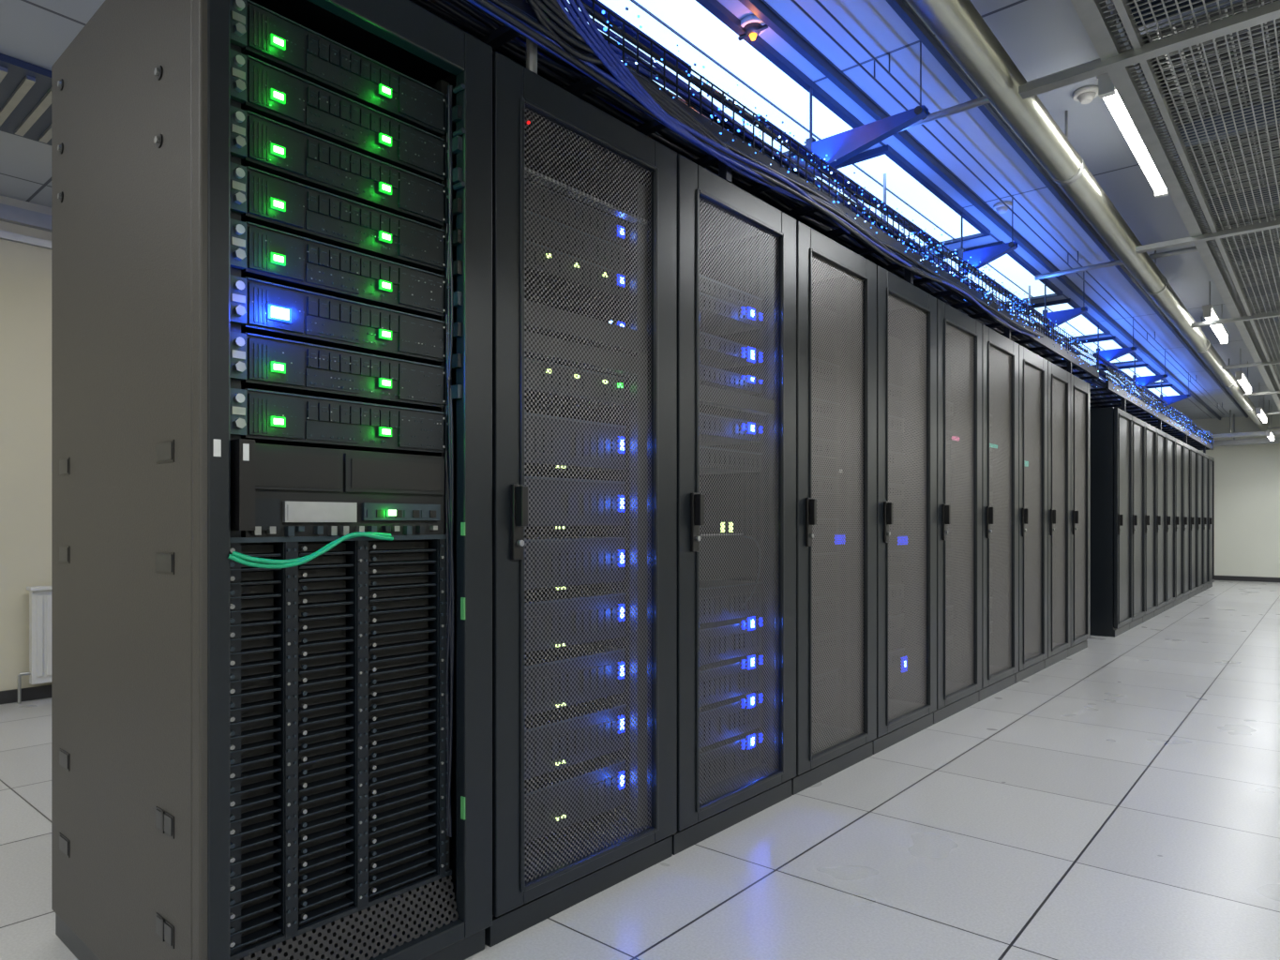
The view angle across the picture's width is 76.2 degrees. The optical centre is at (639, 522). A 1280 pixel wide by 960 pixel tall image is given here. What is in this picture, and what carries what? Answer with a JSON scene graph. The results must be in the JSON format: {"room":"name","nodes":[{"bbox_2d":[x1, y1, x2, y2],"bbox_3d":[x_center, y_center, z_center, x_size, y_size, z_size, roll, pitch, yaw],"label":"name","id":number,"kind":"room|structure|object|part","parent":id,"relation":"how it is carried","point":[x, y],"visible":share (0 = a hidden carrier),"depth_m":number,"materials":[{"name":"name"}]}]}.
{"room":"server room","nodes":[
{"label":"server room","id":0,"kind":"room"},
{"bbox_2d":[0,195,51,691],"bbox_3d":[0.317,-0.400,9.064,0.100,2.800,20.200,0,0,40],"label":"wall","id":1,"kind":"structure","parent":0,"point":[25,270],"depth_m":4.57,"materials":[{"name":"paint"}]},
{"bbox_2d":[0,203,51,249],"bbox_3d":[0.374,-1.650,9.015,0.050,0.180,20.200,0,0,40],"label":"trim","id":2,"kind":"structure","parent":1,"relation":"attached to","point":[9,214],"depth_m":4.54,"materials":[{"name":"metal"}]},
{"bbox_2d":[0,684,51,704],"bbox_3d":[0.363,0.965,9.025,0.020,0.070,20.200,0,0,40],"label":"baseboard","id":3,"kind":"structure","parent":1,"relation":"attached to","point":[44,691],"depth_m":4.57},
{"bbox_2d":[0,580,1279,959],"bbox_3d":[3.131,1.050,6.662,7.500,0.100,20.400,0,0,40],"label":"floor","id":4,"kind":"structure","parent":0,"point":[1119,799],"depth_m":2.54,"materials":[{"name":"tile"}]},
{"bbox_2d":[17,586,51,704],"bbox_3d":[-2.996,0.680,4.990,0.090,0.640,1.318,0,0,40],"label":"radiator","id":5,"kind":"object","parent":4,"relation":"on","point":[39,596],"visible":0.14,"depth_m":4.54,"materials":[{"name":"metal"}]},
{"bbox_2d":[51,0,492,959],"bbox_3d":[-0.879,-0.053,1.928,0.897,2.107,0.652,0,0,40],"label":"rack","id":6,"kind":"object","parent":4,"relation":"on","point":[272,219],"visible":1,"depth_m":1.66,"materials":[{"name":"black metal"}]},
{"bbox_3d":[-0.687,-0.057,1.715,0.314,0.183,0.518,0,0,40],"label":"console drawer","id":7,"kind":"part","parent":6,"relation":"part of","materials":[{"name":"black plastic"}]},
{"bbox_3d":[-0.590,0.848,1.667,0.035,0.105,0.510,0,0,40],"label":"perforated plate","id":8,"kind":"part","parent":6,"relation":"part of","materials":[{"name":"grey"}]},
{"bbox_2d":[484,51,677,947],"bbox_3d":[-0.433,-0.053,2.441,0.911,2.107,0.699,0,0,40],"label":"rack","id":9,"kind":"object","parent":4,"relation":"on","point":[584,202],"visible":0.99,"depth_m":2.21,"materials":[{"name":"black metal"}]},
{"bbox_3d":[-0.284,0.000,1.940,0.035,0.180,0.032,0,0,40],"label":"door handle","id":10,"kind":"part","parent":9,"relation":"part of","materials":[{"name":"black plastic"}]},
{"bbox_3d":[-0.129,-0.066,2.168,0.001,1.892,0.499,0,0,40],"label":"perforated door panel","id":11,"kind":"part","parent":9,"relation":"part of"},
{"bbox_2d":[671,153,796,855],"bbox_3d":[0.024,-0.053,2.975,0.911,2.107,0.707,0,0,40],"label":"rack","id":12,"kind":"object","parent":4,"relation":"on","point":[736,251],"visible":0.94,"depth_m":2.76,"materials":[{"name":"black metal"}]},
{"bbox_3d":[0.176,0.000,2.479,0.035,0.180,0.032,0,0,40],"label":"door handle","id":13,"kind":"part","parent":12,"relation":"part of","materials":[{"name":"black plastic"}]},
{"bbox_3d":[0.331,-0.066,2.706,0.001,1.892,0.497,0,0,40],"label":"perforated door panel","id":14,"kind":"part","parent":12,"relation":"part of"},
{"bbox_2d":[791,220,876,795],"bbox_3d":[0.475,-0.053,3.504,0.911,2.107,0.683,0,0,40],"label":"rack","id":15,"kind":"object","parent":4,"relation":"on","point":[836,286],"visible":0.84,"depth_m":3.31,"materials":[{"name":"black metal"}]},
{"bbox_3d":[0.635,0.000,3.017,0.035,0.180,0.032,0,0,40],"label":"door handle","id":16,"kind":"part","parent":15,"relation":"part of","materials":[{"name":"black plastic"}]},
{"bbox_3d":[0.782,-0.066,3.235,0.001,1.892,0.473,0,0,40],"label":"perforated door panel","id":17,"kind":"part","parent":15,"relation":"part of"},
{"bbox_2d":[872,265,936,754],"bbox_3d":[0.920,-0.053,4.026,0.911,2.107,0.690,0,0,40],"label":"rack","id":18,"kind":"object","parent":4,"relation":"on","point":[906,313],"visible":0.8,"depth_m":3.80,"materials":[{"name":"black metal"}]},
{"bbox_3d":[1.078,0.000,3.536,0.035,0.180,0.032,0,0,40],"label":"door handle","id":19,"kind":"part","parent":18,"relation":"part of","materials":[{"name":"black plastic"}]},
{"bbox_3d":[1.228,-0.066,3.757,0.001,1.892,0.480,0,0,40],"label":"perforated door panel","id":20,"kind":"part","parent":18,"relation":"part of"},
{"bbox_2d":[933,299,981,724],"bbox_3d":[1.364,-0.053,4.545,0.911,2.107,0.675,0,0,40],"label":"rack","id":21,"kind":"object","parent":4,"relation":"on","point":[958,335],"visible":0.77,"depth_m":4.34,"materials":[{"name":"black metal"}]},
{"bbox_3d":[1.526,0.000,4.061,0.035,0.180,0.032,0,0,40],"label":"door handle","id":22,"kind":"part","parent":21,"relation":"part of","materials":[{"name":"black plastic"}]},
{"bbox_3d":[1.671,-0.066,4.276,0.001,1.892,0.465,0,0,40],"label":"perforated door panel","id":23,"kind":"part","parent":21,"relation":"part of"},
{"bbox_2d":[978,324,1018,701],"bbox_3d":[1.803,-0.053,5.061,0.911,2.107,0.680,0,0,40],"label":"rack","id":24,"kind":"object","parent":4,"relation":"on","point":[1000,353],"visible":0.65,"depth_m":4.83,"materials":[{"name":"black metal"}]},
{"bbox_3d":[1.965,0.000,4.575,0.035,0.180,0.032,0,0,40],"label":"door handle","id":25,"kind":"part","parent":24,"relation":"part of","materials":[{"name":"black plastic"}]},
{"bbox_3d":[2.111,-0.066,4.792,0.001,1.892,0.470,0,0,40],"label":"perforated door panel","id":26,"kind":"part","parent":24,"relation":"part of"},
{"bbox_2d":[1014,344,1047,683],"bbox_3d":[2.240,-0.053,5.572,0.911,2.107,0.665,0,0,40],"label":"rack","id":27,"kind":"object","parent":4,"relation":"on","point":[1032,368],"visible":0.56,"depth_m":5.34,"materials":[{"name":"black metal"}]},
{"bbox_3d":[2.406,0.000,5.092,0.035,0.180,0.032,0,0,40],"label":"door handle","id":28,"kind":"part","parent":27,"relation":"part of","materials":[{"name":"black plastic"}]},
{"bbox_3d":[2.547,-0.066,5.303,0.001,1.892,0.455,0,0,40],"label":"perforated door panel","id":29,"kind":"part","parent":27,"relation":"part of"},
{"bbox_2d":[1044,361,1070,668],"bbox_3d":[2.662,-0.053,6.066,0.911,2.107,0.635,0,0,40],"label":"rack","id":30,"kind":"object","parent":4,"relation":"on","point":[1059,380],"visible":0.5,"depth_m":5.84,"materials":[{"name":"black metal"}]},
{"bbox_3d":[2.838,0.000,5.598,0.035,0.180,0.032,0,0,40],"label":"door handle","id":31,"kind":"part","parent":30,"relation":"part of","materials":[{"name":"black plastic"}]},
{"bbox_3d":[2.969,-0.066,5.798,0.001,1.892,0.425,0,0,40],"label":"perforated door panel","id":32,"kind":"part","parent":30,"relation":"part of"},
{"bbox_2d":[1068,374,1090,657],"bbox_3d":[3.073,-0.053,6.548,0.911,2.107,0.630,0,0,40],"label":"rack","id":33,"kind":"object","parent":4,"relation":"on","point":[1080,390],"visible":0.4,"depth_m":6.39,"materials":[{"name":"black metal"}]},
{"bbox_3d":[3.250,0.000,6.081,0.035,0.180,0.032,0,0,40],"label":"door handle","id":34,"kind":"part","parent":33,"relation":"part of","materials":[{"name":"black plastic"}]},
{"bbox_3d":[3.380,-0.066,6.279,0.001,1.892,0.420,0,0,40],"label":"perforated door panel","id":35,"kind":"part","parent":33,"relation":"part of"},
{"bbox_2d":[1090,406,1131,637],"bbox_3d":[4.038,0.000,7.602,0.911,2.000,0.667,0,0,40],"label":"rack","id":36,"kind":"object","parent":4,"relation":"on","point":[1110,428],"visible":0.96,"depth_m":7.17,"materials":[{"name":"black metal"}]},
{"bbox_3d":[4.181,0.020,7.094,0.035,0.180,0.032,0,0,40],"label":"door handle","id":37,"kind":"part","parent":36,"relation":"part of","materials":[{"name":"black plastic"}]},
{"bbox_3d":[4.349,-0.035,7.337,0.036,1.920,0.655,0,0,40],"label":"door frame","id":38,"kind":"part","parent":36,"relation":"part of","materials":[{"name":"black metal"}]},
{"bbox_3d":[4.346,-0.030,7.339,0.008,1.820,0.547,0,0,40],"label":"perforated door panel","id":39,"kind":"part","parent":36,"relation":"part of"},
{"bbox_2d":[1129,415,1144,629],"bbox_3d":[4.471,0.000,8.109,0.911,2.000,0.667,0,0,40],"label":"rack","id":40,"kind":"object","parent":4,"relation":"on","point":[1137,425],"visible":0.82,"depth_m":7.87,"materials":[{"name":"black metal"}]},
{"bbox_3d":[4.614,0.020,7.601,0.035,0.180,0.032,0,0,40],"label":"door handle","id":41,"kind":"part","parent":40,"relation":"part of","materials":[{"name":"black plastic"}]},
{"bbox_3d":[4.450,0.000,8.127,0.856,2.000,0.667,0,0,40],"label":"frame","id":42,"kind":"part","parent":40,"relation":"part of","materials":[{"name":"black metal"}]},
{"bbox_3d":[4.779,-0.030,7.846,0.008,1.820,0.547,0,0,40],"label":"perforated door panel","id":43,"kind":"part","parent":40,"relation":"part of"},
{"bbox_2d":[1142,421,1156,622],"bbox_3d":[4.904,0.000,8.616,0.911,2.000,0.667,0,0,40],"label":"rack","id":44,"kind":"object","parent":4,"relation":"on","point":[1150,430],"visible":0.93,"depth_m":8.38,"materials":[{"name":"black metal"}]},
{"bbox_3d":[5.047,0.020,8.109,0.035,0.180,0.032,0,0,40],"label":"door handle","id":45,"kind":"part","parent":44,"relation":"part of","materials":[{"name":"black plastic"}]},
{"bbox_3d":[4.883,0.000,8.634,0.856,2.000,0.667,0,0,40],"label":"frame","id":46,"kind":"part","parent":44,"relation":"part of","materials":[{"name":"black metal"}]},
{"bbox_3d":[5.212,-0.030,8.354,0.008,1.820,0.547,0,0,40],"label":"perforated door panel","id":47,"kind":"part","parent":44,"relation":"part of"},
{"bbox_2d":[1154,428,1166,617],"bbox_3d":[5.337,0.000,9.124,0.911,2.000,0.667,0,0,40],"label":"rack","id":48,"kind":"object","parent":4,"relation":"on","point":[1161,436],"visible":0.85,"depth_m":8.92,"materials":[{"name":"black metal"}]},
{"bbox_3d":[5.316,0.000,9.142,0.856,2.000,0.667,0,0,40],"label":"frame","id":49,"kind":"part","parent":48,"relation":"part of","materials":[{"name":"black metal"}]},
{"bbox_3d":[5.480,0.020,8.616,0.035,0.180,0.032,0,0,40],"label":"door handle","id":50,"kind":"part","parent":48,"relation":"part of","materials":[{"name":"black plastic"}]},
{"bbox_3d":[5.645,-0.030,8.861,0.008,1.820,0.547,0,0,40],"label":"perforated door panel","id":51,"kind":"part","parent":48,"relation":"part of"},
{"bbox_2d":[1163,433,1174,611],"bbox_3d":[5.770,0.000,9.631,0.911,2.000,0.667,0,0,40],"label":"rack","id":52,"kind":"object","parent":4,"relation":"on","point":[1170,441],"visible":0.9,"depth_m":9.43,"materials":[{"name":"black metal"}]},
{"bbox_3d":[5.749,0.000,9.649,0.856,2.000,0.667,0,0,40],"label":"frame","id":53,"kind":"part","parent":52,"relation":"part of","materials":[{"name":"black metal"}]},
{"bbox_3d":[5.913,0.020,9.123,0.035,0.180,0.032,0,0,40],"label":"door handle","id":54,"kind":"part","parent":52,"relation":"part of","materials":[{"name":"black plastic"}]},
{"bbox_3d":[6.078,-0.030,9.368,0.008,1.820,0.547,0,0,40],"label":"perforated door panel","id":55,"kind":"part","parent":52,"relation":"part of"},
{"bbox_2d":[1173,437,1183,606],"bbox_3d":[6.203,0.000,10.138,0.911,2.000,0.667,0,0,40],"label":"rack","id":56,"kind":"object","parent":4,"relation":"on","point":[1179,444],"visible":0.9,"depth_m":9.93,"materials":[{"name":"black metal"}]},
{"bbox_3d":[6.182,0.000,10.156,0.856,2.000,0.667,0,0,40],"label":"frame","id":57,"kind":"part","parent":56,"relation":"part of","materials":[{"name":"black metal"}]},
{"bbox_3d":[6.346,0.020,9.631,0.035,0.180,0.032,0,0,40],"label":"door handle","id":58,"kind":"part","parent":56,"relation":"part of","materials":[{"name":"black plastic"}]},
{"bbox_3d":[6.511,-0.030,9.876,0.008,1.820,0.547,0,0,40],"label":"perforated door panel","id":59,"kind":"part","parent":56,"relation":"part of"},
{"bbox_2d":[1181,442,1190,602],"bbox_3d":[6.636,0.000,10.646,0.911,2.000,0.667,0,0,40],"label":"rack","id":60,"kind":"object","parent":4,"relation":"on","point":[1186,448],"visible":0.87,"depth_m":10.43,"materials":[{"name":"black metal"}]},
{"bbox_3d":[6.615,0.000,10.664,0.856,2.000,0.667,0,0,40],"label":"frame","id":61,"kind":"part","parent":60,"relation":"part of","materials":[{"name":"black metal"}]},
{"bbox_3d":[6.779,0.020,10.138,0.035,0.180,0.032,0,0,40],"label":"door handle","id":62,"kind":"part","parent":60,"relation":"part of","materials":[{"name":"black plastic"}]},
{"bbox_3d":[6.944,-0.030,10.383,0.008,1.820,0.547,0,0,40],"label":"perforated door panel","id":63,"kind":"part","parent":60,"relation":"part of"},
{"bbox_2d":[1189,446,1197,598],"bbox_3d":[7.069,0.000,11.153,0.911,2.000,0.667,0,0,40],"label":"rack","id":64,"kind":"object","parent":4,"relation":"on","point":[1194,452],"visible":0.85,"depth_m":10.98,"materials":[{"name":"black metal"}]},
{"bbox_3d":[7.048,0.000,11.171,0.856,2.000,0.667,0,0,40],"label":"frame","id":65,"kind":"part","parent":64,"relation":"part of","materials":[{"name":"black metal"}]},
{"bbox_3d":[7.212,0.020,10.646,0.035,0.180,0.032,0,0,40],"label":"door handle","id":66,"kind":"part","parent":64,"relation":"part of","materials":[{"name":"black plastic"}]},
{"bbox_3d":[7.377,-0.030,10.890,0.008,1.820,0.547,0,0,40],"label":"perforated door panel","id":67,"kind":"part","parent":64,"relation":"part of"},
{"bbox_2d":[1195,450,1203,595],"bbox_3d":[7.502,0.000,11.661,0.911,2.000,0.667,0,0,40],"label":"rack","id":68,"kind":"object","parent":4,"relation":"on","point":[1199,453],"visible":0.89,"depth_m":11.44,"materials":[{"name":"black metal"}]},
{"bbox_3d":[7.481,0.000,11.678,0.856,2.000,0.667,0,0,40],"label":"frame","id":69,"kind":"part","parent":68,"relation":"part of","materials":[{"name":"black metal"}]},
{"bbox_3d":[7.645,0.020,11.153,0.035,0.180,0.032,0,0,40],"label":"door handle","id":70,"kind":"part","parent":68,"relation":"part of","materials":[{"name":"black plastic"}]},
{"bbox_3d":[7.810,-0.030,11.398,0.008,1.820,0.547,0,0,40],"label":"perforated door panel","id":71,"kind":"part","parent":68,"relation":"part of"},
{"bbox_2d":[1201,452,1208,592],"bbox_3d":[7.935,0.000,12.168,0.911,2.000,0.667,0,0,40],"label":"rack","id":72,"kind":"object","parent":4,"relation":"on","point":[1205,456],"visible":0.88,"depth_m":11.93,"materials":[{"name":"black metal"}]},
{"bbox_3d":[7.914,0.000,12.186,0.856,2.000,0.667,0,0,40],"label":"frame","id":73,"kind":"part","parent":72,"relation":"part of","materials":[{"name":"black metal"}]},
{"bbox_3d":[8.078,0.020,11.660,0.035,0.180,0.032,0,0,40],"label":"door handle","id":74,"kind":"part","parent":72,"relation":"part of","materials":[{"name":"black plastic"}]},
{"bbox_3d":[8.243,-0.030,11.905,0.008,1.820,0.547,0,0,40],"label":"perforated door panel","id":75,"kind":"part","parent":72,"relation":"part of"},
{"bbox_2d":[1206,455,1214,589],"bbox_3d":[8.368,0.000,12.675,0.911,2.000,0.667,0,0,40],"label":"rack","id":76,"kind":"object","parent":4,"relation":"on","point":[1211,459],"visible":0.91,"depth_m":12.46,"materials":[{"name":"black metal"}]},
{"bbox_3d":[8.511,0.020,12.168,0.035,0.180,0.032,0,0,40],"label":"door handle","id":77,"kind":"part","parent":76,"relation":"part of","materials":[{"name":"black plastic"}]},
{"bbox_3d":[8.676,-0.030,12.413,0.008,1.820,0.547,0,0,40],"label":"perforated door panel","id":78,"kind":"part","parent":76,"relation":"part of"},
{"bbox_2d":[0,0,1279,420],"bbox_3d":[3.131,-1.900,6.662,7.500,0.200,20.400,0,0,40],"label":"ceiling","id":79,"kind":"structure","parent":0,"point":[1042,37],"depth_m":3.85,"materials":[{"name":"metal"}]},
{"bbox_2d":[0,53,51,145],"bbox_3d":[-2.627,-1.776,3.458,0.700,0.043,0.550,0,0,40],"label":"ceiling vent","id":80,"kind":"object","parent":79,"relation":"in","point":[25,88],"visible":0.6,"depth_m":3.41,"materials":[{"name":"metal"}]},
{"bbox_2d":[565,0,852,152],"bbox_3d":[0.242,-1.792,3.277,0.580,0.008,1.600,0,0,40],"label":"ceiling light","id":81,"kind":"object","parent":79,"relation":"in","point":[692,21],"visible":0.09,"depth_m":3.20,"materials":[{"name":"white"}]},
{"bbox_2d":[630,0,863,156],"bbox_3d":[0.242,-1.784,3.277,0.640,0.028,1.660,0,0,40],"label":"ceiling light panel","id":82,"kind":"object","parent":79,"relation":"attached to","point":[714,7],"depth_m":3.16,"materials":[{"name":"plastic"}]},
{"bbox_2d":[737,15,767,40],"bbox_3d":[0.407,-1.769,2.939,0.100,0.058,0.100,0,0,-10],"label":"smoke detector","id":83,"kind":"object","parent":79,"relation":"attached to","point":[753,26],"visible":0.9,"depth_m":2.92,"materials":[{"name":"white paint"}]},
{"bbox_2d":[408,0,1099,379],"bbox_3d":[1.377,-1.452,4.037,0.840,0.691,7.331,0,0,40],"label":"cable tray","id":84,"kind":"object","parent":79,"relation":"hanging from","point":[558,44],"visible":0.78,"depth_m":2.75,"materials":[{"name":"metal"}]},
{"bbox_3d":[0.871,-1.529,3.174,0.490,0.538,0.060,0,0,40],"label":"support arm","id":85,"kind":"part","parent":84,"relation":"part of","materials":[{"name":"blue paint"}]},
{"bbox_3d":[1.945,-1.529,4.571,0.310,0.538,0.060,0,0,40],"label":"support arm","id":86,"kind":"part","parent":84,"relation":"part of","materials":[{"name":"blue paint"}]},
{"bbox_3d":[3.080,-1.529,5.917,0.290,0.538,0.060,0,0,40],"label":"support arm","id":87,"kind":"part","parent":84,"relation":"part of","materials":[{"name":"blue paint"}]},
{"bbox_2d":[815,154,979,245],"bbox_3d":[1.427,-1.792,4.665,0.580,0.008,1.450,0,0,40],"label":"ceiling light","id":88,"kind":"object","parent":79,"relation":"in","point":[899,182],"visible":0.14,"depth_m":4.50,"materials":[{"name":"white"}]},
{"bbox_2d":[813,144,990,249],"bbox_3d":[1.427,-1.784,4.665,0.640,0.028,1.510,0,0,40],"label":"ceiling light panel","id":89,"kind":"object","parent":79,"relation":"attached to","point":[886,150],"depth_m":4.30,"materials":[{"name":"plastic"}]},
{"bbox_2d":[738,0,1221,420],"bbox_3d":[3.453,-1.779,6.388,0.041,0.038,20.180,0,0,40],"label":"rail","id":90,"kind":"object","parent":79,"relation":"attached to","point":[760,8],"visible":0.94,"depth_m":3.90,"materials":[{"name":"metal"}]},
{"bbox_2d":[925,240,1062,303],"bbox_3d":[2.563,-1.784,5.996,0.640,0.028,1.510,0,0,40],"label":"ceiling light panel","id":91,"kind":"object","parent":79,"relation":"attached to","point":[1013,254],"depth_m":5.72,"materials":[{"name":"plastic"}]},
{"bbox_2d":[933,254,1054,301],"bbox_3d":[2.563,-1.792,5.996,0.580,0.008,1.450,0,0,40],"label":"ceiling light","id":92,"kind":"object","parent":79,"relation":"in","point":[1005,264],"visible":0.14,"depth_m":5.97,"materials":[{"name":"white"}]},
{"bbox_2d":[993,201,1011,213],"bbox_3d":[2.055,-1.776,4.623,0.099,0.043,0.099,0,0,40],"label":"smoke detector","id":93,"kind":"object","parent":79,"relation":"attached to","point":[1000,207],"visible":0.9,"depth_m":4.60,"materials":[{"name":"white paint"}]},
{"bbox_2d":[790,0,1224,415],"bbox_3d":[3.186,-1.757,5.833,0.008,0.082,18.990,0,0,40],"label":"rail","id":94,"kind":"object","parent":79,"relation":"attached to","point":[797,5],"depth_m":3.75,"materials":[{"name":"metal"}]},
{"bbox_2d":[814,0,1222,407],"bbox_3d":[3.232,-1.757,5.794,0.008,0.082,18.990,0,0,40],"label":"rail","id":95,"kind":"object","parent":79,"relation":"attached to","point":[817,1],"depth_m":3.69,"materials":[{"name":"metal"}]},
{"bbox_2d":[899,58,1198,280],"bbox_3d":[2.248,-1.700,4.326,0.990,0.031,2.731,0,0,40],"label":"conduit","id":96,"kind":"object","parent":79,"relation":"attached to","point":[982,100],"visible":0.49,"depth_m":3.48,"materials":[{"name":"metal"}]},
{"bbox_2d":[1034,302,1072,314],"bbox_3d":[3.463,-1.792,6.825,0.252,0.008,0.232,0,0,40],"label":"ceiling light","id":97,"kind":"object","parent":79,"relation":"in","point":[1061,307],"depth_m":6.81,"materials":[{"name":"white"}]},
{"bbox_2d":[1016,298,1110,339],"bbox_3d":[3.699,-1.784,7.327,0.640,0.028,1.510,0,0,40],"label":"ceiling light panel","id":98,"kind":"object","parent":79,"relation":"attached to","point":[1073,304],"depth_m":7.02,"materials":[{"name":"plastic"}]},
{"bbox_2d":[885,0,1248,418],"bbox_3d":[3.734,-1.784,6.147,0.041,0.028,20.180,0,0,40],"label":"pipe","id":99,"kind":"object","parent":79,"relation":"attached to","point":[902,8],"visible":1,"depth_m":3.86,"materials":[{"name":"metal"}]},
{"bbox_2d":[1054,315,1102,338],"bbox_3d":[3.961,-1.792,7.487,0.355,0.008,0.863,0,0,40],"label":"ceiling light","id":100,"kind":"object","parent":79,"relation":"in","point":[1083,324],"depth_m":7.50,"materials":[{"name":"white"}]},
{"bbox_2d":[1072,85,1098,104],"bbox_3d":[1.864,-1.777,3.405,0.099,0.043,0.099,0,0,40],"label":"ceiling sensor","id":101,"kind":"object","parent":79,"relation":"attached to","point":[1085,95],"depth_m":3.38,"materials":[{"name":"plastic"}]},
{"bbox_2d":[906,0,1270,431],"bbox_3d":[3.927,-1.641,5.983,0.132,0.314,20.180,0,0,40],"label":"pipe","id":102,"kind":"object","parent":79,"relation":"attached to","point":[957,24],"visible":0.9,"depth_m":3.28,"materials":[{"name":"metal"}]},
{"bbox_2d":[1071,340,1136,364],"bbox_3d":[4.819,-1.792,8.639,0.580,0.008,1.400,0,0,40],"label":"ceiling light","id":103,"kind":"object","parent":79,"relation":"in","point":[1107,344],"visible":0.14,"depth_m":8.38,"materials":[{"name":"white"}]},
{"bbox_2d":[1069,336,1142,366],"bbox_3d":[4.819,-1.784,8.640,0.640,0.028,1.460,0,0,40],"label":"ceiling light panel","id":104,"kind":"object","parent":79,"relation":"attached to","point":[1138,359],"depth_m":8.12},
{"bbox_2d":[1087,363,1168,386],"bbox_3d":[5.988,-1.784,10.009,0.640,0.028,1.460,0,0,40],"label":"ceiling light panel","id":105,"kind":"object","parent":79,"relation":"attached to","point":[1165,381],"depth_m":9.48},
{"bbox_2d":[1099,366,1162,384],"bbox_3d":[5.988,-1.792,10.009,0.580,0.008,1.400,0,0,40],"label":"ceiling light","id":106,"kind":"object","parent":79,"relation":"in","point":[1143,371],"visible":0.14,"depth_m":9.75,"materials":[{"name":"white"}]},
{"bbox_2d":[1096,73,1168,197],"bbox_3d":[2.044,-1.659,3.350,0.060,0.278,1.210,0,0,40],"label":"lamp","id":107,"kind":"object","parent":79,"relation":"hanging from","point":[1106,90],"visible":0.56,"depth_m":3.19,"materials":[{"name":"white"}]},
{"bbox_2d":[1071,316,1213,453],"bbox_3d":[6.241,-1.399,9.858,0.640,0.798,7.700,0,0,40],"label":"cable tray","id":108,"kind":"object","parent":79,"relation":"hanging from","point":[1105,392],"visible":0.74,"depth_m":8.34,"materials":[{"name":"metal"}]},
{"bbox_3d":[4.224,-1.529,7.241,0.310,0.538,0.060,0,0,40],"label":"support arm","id":109,"kind":"part","parent":108,"relation":"part of","materials":[{"name":"blue paint"}]},
{"bbox_3d":[5.360,-1.529,8.572,0.310,0.538,0.060,0,0,40],"label":"support arm","id":110,"kind":"part","parent":108,"relation":"part of","materials":[{"name":"blue paint"}]},
{"bbox_3d":[6.496,-1.529,9.903,0.310,0.538,0.060,0,0,40],"label":"support arm","id":111,"kind":"part","parent":108,"relation":"part of","materials":[{"name":"blue paint"}]},
{"bbox_2d":[1018,0,1279,429],"bbox_3d":[5.510,-1.675,6.275,1.880,0.430,16.300,0,0,40],"label":"frame","id":112,"kind":"object","parent":79,"relation":"attached to","point":[1118,62],"visible":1,"depth_m":3.09,"materials":[{"name":"metal"}]},
{"bbox_2d":[1129,0,1279,359],"bbox_3d":[5.779,-1.729,5.914,2.200,0.097,15.500,0,0,40],"label":"grille","id":113,"kind":"object","parent":112,"relation":"in","point":[1157,1],"depth_m":3.45,"materials":[{"name":"metal"}]},
{"bbox_2d":[1132,387,1179,401],"bbox_3d":[7.156,-1.792,11.378,0.580,0.008,1.400,0,0,40],"label":"ceiling light","id":114,"kind":"object","parent":79,"relation":"in","point":[1167,391],"visible":0.14,"depth_m":11.23,"materials":[{"name":"white"}]},
{"bbox_2d":[1129,384,1188,399],"bbox_3d":[7.156,-1.784,11.378,0.640,0.028,1.460,0,0,40],"label":"ceiling light panel","id":115,"kind":"object","parent":79,"relation":"attached to","point":[1172,386],"depth_m":10.78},
{"bbox_2d":[1202,281,1222,320],"bbox_3d":[4.192,-1.561,6.018,0.060,0.328,1.254,0,0,40],"label":"lamp","id":116,"kind":"object","parent":79,"relation":"hanging from","point":[1210,313],"depth_m":5.99,"materials":[{"name":"white"}]},
{"bbox_2d":[1156,409,1279,447],"bbox_3d":[10.364,-1.539,12.748,4.200,0.518,0.850,0,0,40],"label":"support beam","id":117,"kind":"structure","parent":79,"relation":"attached to","point":[1264,441],"depth_m":13.18,"materials":[{"name":"metal"}]},
{"bbox_2d":[1210,323,1228,345],"bbox_3d":[4.495,-1.489,6.372,0.060,0.189,1.207,0,0,40],"label":"lamp","id":118,"kind":"object","parent":79,"relation":"hanging from","point":[1220,330],"depth_m":6.59,"materials":[{"name":"white"}]},
{"bbox_2d":[1234,348,1252,394],"bbox_3d":[6.503,-1.624,8.780,0.060,0.348,1.260,0,0,40],"label":"lamp","id":119,"kind":"object","parent":79,"relation":"hanging from","point":[1241,377],"visible":1,"depth_m":8.58,"materials":[{"name":"white"}]},
{"bbox_2d":[1255,407,1267,423],"bbox_3d":[8.256,-1.584,10.833,0.060,0.428,1.260,0,0,40],"label":"lamp","id":120,"kind":"object","parent":79,"relation":"hanging from","point":[1259,412],"visible":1,"depth_m":10.65,"materials":[{"name":"white"}]},
{"bbox_2d":[1265,400,1274,441],"bbox_3d":[9.457,-1.524,12.241,0.060,0.548,0.960,0,0,40],"label":"lamp","id":121,"kind":"object","parent":79,"relation":"hanging from","point":[1269,433],"visible":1,"depth_m":12.01,"materials":[{"name":"white"}]},
{"bbox_2d":[1162,413,1279,577],"bbox_3d":[9.720,-0.450,14.382,7.300,2.900,0.100,0,0,40],"label":"wall","id":122,"kind":"structure","parent":0,"point":[1246,477],"depth_m":13.84,"materials":[{"name":"paint"}]},
{"bbox_2d":[1214,575,1279,582],"bbox_3d":[9.683,0.960,14.338,7.300,0.080,0.015,0,0,40],"label":"baseboard","id":123,"kind":"structure","parent":122,"relation":"attached to","point":[1216,578],"depth_m":13.81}
]}

